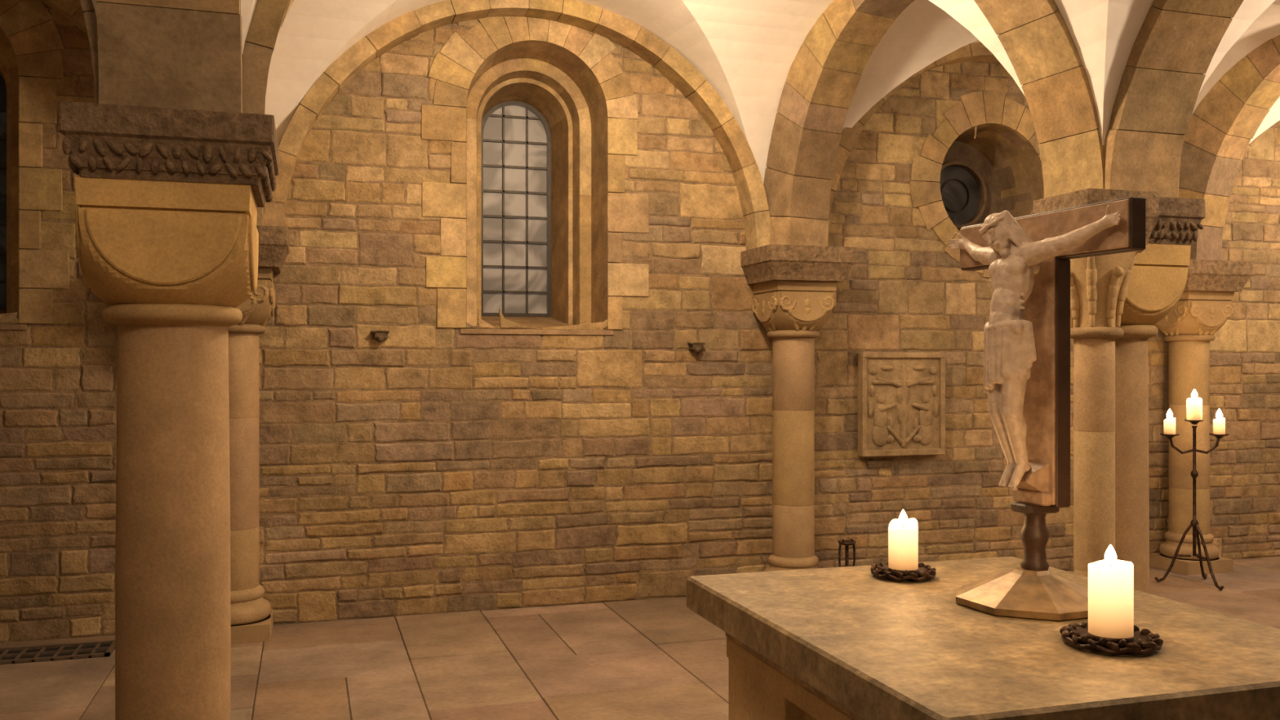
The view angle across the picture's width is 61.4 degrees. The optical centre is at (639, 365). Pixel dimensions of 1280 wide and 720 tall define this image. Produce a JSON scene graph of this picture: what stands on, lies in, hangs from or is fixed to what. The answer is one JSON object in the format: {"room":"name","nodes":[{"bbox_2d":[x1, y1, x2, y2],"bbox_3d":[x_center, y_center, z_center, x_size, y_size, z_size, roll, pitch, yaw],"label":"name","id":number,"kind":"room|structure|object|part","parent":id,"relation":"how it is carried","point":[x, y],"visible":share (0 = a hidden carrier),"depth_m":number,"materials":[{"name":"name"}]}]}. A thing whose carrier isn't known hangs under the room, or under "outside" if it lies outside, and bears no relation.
{"room":"church","nodes":[
{"label":"church","id":0,"kind":"room"},
{"bbox_2d":[80,0,98,103],"bbox_3d":[-3.161,-1.655,3.000,3.675,1.770,0.366,0,0,-17],"label":"arch","id":1,"kind":"object","parent":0,"point":[87,6],"depth_m":3.28,"materials":[{"name":"beige stone"}]},
{"bbox_2d":[256,207,264,226],"bbox_3d":[-1.911,-1.655,4.839,0.370,1.770,3.145,0,0,-17],"label":"arch","id":2,"kind":"object","parent":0,"point":[260,221],"depth_m":6.07,"materials":[{"name":"beige stone"}]},
{"bbox_2d":[0,0,1279,642],"bbox_3d":[0.951,-0.600,7.410,14.205,4.304,0.026,0,0,-17],"label":"wall","id":3,"kind":"structure","parent":0,"point":[426,468],"depth_m":6.95,"materials":[{"name":"stone"}]},
{"bbox_2d":[0,0,69,330],"bbox_3d":[-4.053,-1.238,6.284,1.455,2.086,0.837,0,0,-17],"label":"window","id":4,"kind":"structure","parent":3,"relation":"in","point":[27,100],"depth_m":6.07,"materials":[{"name":"stone"}]},
{"bbox_2d":[370,330,389,342],"bbox_3d":[-1.589,-0.175,6.589,0.110,0.074,0.071,0,0,-17],"label":"wall bracket","id":5,"kind":"object","parent":3,"relation":"attached to","point":[380,335],"visible":1,"depth_m":6.57,"materials":[{"name":"stone"}]},
{"bbox_2d":[421,16,648,335],"bbox_3d":[-0.771,-1.262,7.300,1.482,2.134,0.837,0,0,-17],"label":"window","id":6,"kind":"structure","parent":3,"relation":"in","point":[541,135],"depth_m":7.22,"materials":[{"name":"stone"}]},
{"bbox_2d":[687,342,705,353],"bbox_3d":[0.378,-0.115,7.198,0.110,0.074,0.071,0,0,-17],"label":"wall bracket","id":7,"kind":"object","parent":3,"relation":"attached to","point":[696,346],"visible":1,"depth_m":7.17,"materials":[{"name":"stone"}]},
{"bbox_2d":[857,351,945,457],"bbox_3d":[1.856,0.275,7.632,0.660,0.730,0.087,0,0,-17],"label":"relief plaque","id":8,"kind":"object","parent":3,"relation":"attached to","point":[901,396],"visible":1,"depth_m":7.60,"materials":[{"name":"stone"}]},
{"bbox_2d":[909,90,1044,277],"bbox_3d":[2.484,-1.327,8.150,1.321,1.373,0.537,0,0,-17],"label":"window","id":9,"kind":"structure","parent":3,"relation":"in","point":[968,180],"depth_m":8.13,"materials":[{"name":"stone"}]},
{"bbox_2d":[0,556,1279,719],"bbox_3d":[2.340,1.556,2.923,14.200,0.048,9.400,0,0,-17],"label":"floor","id":10,"kind":"structure","parent":0,"point":[656,659],"depth_m":5.57,"materials":[{"name":"tile"}]},
{"bbox_2d":[58,101,278,719],"bbox_3d":[-1.501,0.390,3.513,0.598,2.320,0.596,0,0,-17],"label":"stone column","id":11,"kind":"structure","parent":10,"relation":"on","point":[168,200],"depth_m":3.34,"materials":[{"name":"stone"}]},
{"bbox_2d":[95,0,243,112],"bbox_3d":[-0.841,-1.655,1.360,0.419,1.770,4.666,0,0,-17],"label":"arch","id":12,"kind":"object","parent":11,"relation":"on","point":[170,54],"depth_m":3.27,"materials":[{"name":"beige stone"}]},
{"bbox_2d":[228,225,288,644],"bbox_3d":[-2.334,0.390,6.187,0.600,2.320,0.600,0,0,-17],"label":"wall column","id":13,"kind":"structure","parent":10,"relation":"on","point":[251,615],"depth_m":6.07,"materials":[{"name":"stone"}]},
{"bbox_2d":[740,244,854,571],"bbox_3d":[1.029,0.390,7.227,0.600,2.320,0.600,0,0,-17],"label":"wall column","id":14,"kind":"structure","parent":10,"relation":"on","point":[794,286],"depth_m":7.09,"materials":[{"name":"stone"}]},
{"bbox_2d":[763,0,914,245],"bbox_3d":[1.629,-1.655,6.192,0.916,1.770,2.717,0,0,-17],"label":"arch","id":15,"kind":"object","parent":14,"relation":"on","point":[824,77],"depth_m":6.95,"materials":[{"name":"beige stone"}]},
{"bbox_2d":[837,537,856,567],"bbox_3d":[1.379,1.352,7.179,0.140,0.396,0.140,0,0,-17],"label":"iron stand","id":16,"kind":"object","parent":10,"relation":"on","point":[846,543],"visible":0.48,"depth_m":7.17,"materials":[{"name":"black metal"}]},
{"bbox_2d":[686,556,1279,719],"bbox_3d":[0.773,1.050,2.389,1.000,1.000,1.194,0,0,-17],"label":"stone altar","id":17,"kind":"object","parent":10,"relation":"on","point":[842,642],"visible":0.87,"depth_m":2.12,"materials":[{"name":"stone"}]},
{"bbox_2d":[870,561,936,581],"bbox_3d":[0.683,0.534,2.797,0.167,0.031,0.168,0,0,-17],"label":"dish","id":18,"kind":"object","parent":17,"relation":"on","point":[881,570],"visible":0.85,"depth_m":2.75,"materials":[{"name":"metal"}]},
{"bbox_2d":[888,509,918,570],"bbox_3d":[0.685,0.455,2.798,0.079,0.161,0.076,0,0,-17],"label":"pillar candle","id":19,"kind":"object","parent":18,"relation":"on","point":[903,532],"visible":0.97,"depth_m":2.77,"materials":[{"name":"beige wax"}]},
{"bbox_2d":[948,196,1145,621],"bbox_3d":[0.898,0.098,2.476,0.318,0.902,0.548,0,0,-22],"label":"crucifix","id":20,"kind":"object","parent":17,"relation":"on","point":[1026,381],"visible":1,"depth_m":2.43,"materials":[{"name":"brown wood"}]},
{"bbox_3d":[0.909,0.395,2.481,0.085,0.154,0.070,0,0,-22],"label":"stem","id":21,"kind":"part","parent":20,"relation":"part of","materials":[{"name":"brown wood"}]},
{"bbox_2d":[1059,621,1163,655],"bbox_3d":[0.923,0.534,2.114,0.185,0.031,0.186,0,0,-17],"label":"dish","id":22,"kind":"object","parent":17,"relation":"on","point":[1074,633],"visible":0.82,"depth_m":2.07,"materials":[{"name":"metal"}]},
{"bbox_2d":[1088,544,1133,638],"bbox_3d":[0.922,0.444,2.112,0.086,0.184,0.085,0,0,-17],"label":"pillar candle","id":23,"kind":"object","parent":22,"relation":"on","point":[1110,580],"visible":0.97,"depth_m":2.08,"materials":[{"name":"beige wax"}]},
{"bbox_2d":[1031,188,1204,593],"bbox_3d":[2.210,0.390,5.110,0.745,2.320,0.655,0,0,-17],"label":"stone column","id":24,"kind":"structure","parent":10,"relation":"on","point":[1117,300],"depth_m":4.93,"materials":[{"name":"stone"}]},
{"bbox_2d":[1104,0,1244,197],"bbox_3d":[2.971,-1.655,2.780,0.386,1.770,5.125,0,0,-17],"label":"arch","id":25,"kind":"object","parent":24,"relation":"on","point":[1176,42],"depth_m":4.81,"materials":[{"name":"beige stone"}]},
{"bbox_2d":[1154,389,1229,591],"bbox_3d":[3.939,0.858,7.560,0.474,1.381,0.405,0,0,-17],"label":"candelabra","id":26,"kind":"object","parent":10,"relation":"on","point":[1193,405],"visible":1,"depth_m":7.61,"materials":[{"name":"metal"}]},
{"bbox_2d":[1164,408,1175,434],"bbox_3d":[3.748,0.398,7.622,0.080,0.182,0.078,0,0,-17],"label":"candle","id":27,"kind":"object","parent":26,"relation":"on","point":[1170,422],"depth_m":7.59,"materials":[{"name":"beige wax"}]},
{"bbox_2d":[1186,389,1202,420],"bbox_3d":[3.924,0.278,7.622,0.105,0.222,0.101,0,0,-17],"label":"candle","id":28,"kind":"object","parent":26,"relation":"on","point":[1193,405],"depth_m":7.58,"materials":[{"name":"beige wax"}]},
{"bbox_2d":[1213,408,1225,434],"bbox_3d":[4.098,0.398,7.622,0.079,0.182,0.079,0,0,-17],"label":"candle","id":29,"kind":"object","parent":26,"relation":"on","point":[1219,424],"depth_m":7.59,"materials":[{"name":"beige wax"}]},
{"bbox_2d":[1149,259,1252,575],"bbox_3d":[4.181,0.390,8.203,0.600,2.320,0.600,0,0,-17],"label":"wall column","id":30,"kind":"structure","parent":10,"relation":"on","point":[1205,304],"depth_m":8.07,"materials":[{"name":"stone"}]},
{"bbox_2d":[39,0,1260,250],"bbox_3d":[0.920,-1.550,7.309,13.440,1.560,0.206,0,0,-17],"label":"arches","id":31,"kind":"structure","parent":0,"point":[619,29],"depth_m":6.86,"materials":[{"name":"stone"}]},
{"bbox_2d":[243,0,1104,198],"bbox_3d":[0.381,-1.655,4.340,4.265,1.770,0.836,0,0,-17],"label":"arch","id":32,"kind":"object","parent":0,"point":[1038,43],"depth_m":4.95,"materials":[{"name":"beige stone"}]},
{"bbox_2d":[92,0,1279,182],"bbox_3d":[1.969,-1.603,3.954,13.618,1.433,7.230,0,0,-17],"label":"ceiling","id":33,"kind":"structure","parent":0,"point":[746,50],"depth_m":6.63,"materials":[{"name":"white paint"}]},
{"bbox_2d":[1178,35,1279,260],"bbox_3d":[4.807,-1.655,7.145,0.960,1.770,2.778,0,0,-17],"label":"arch","id":34,"kind":"object","parent":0,"point":[1223,125],"depth_m":7.90,"materials":[{"name":"beige stone"}]}
]}

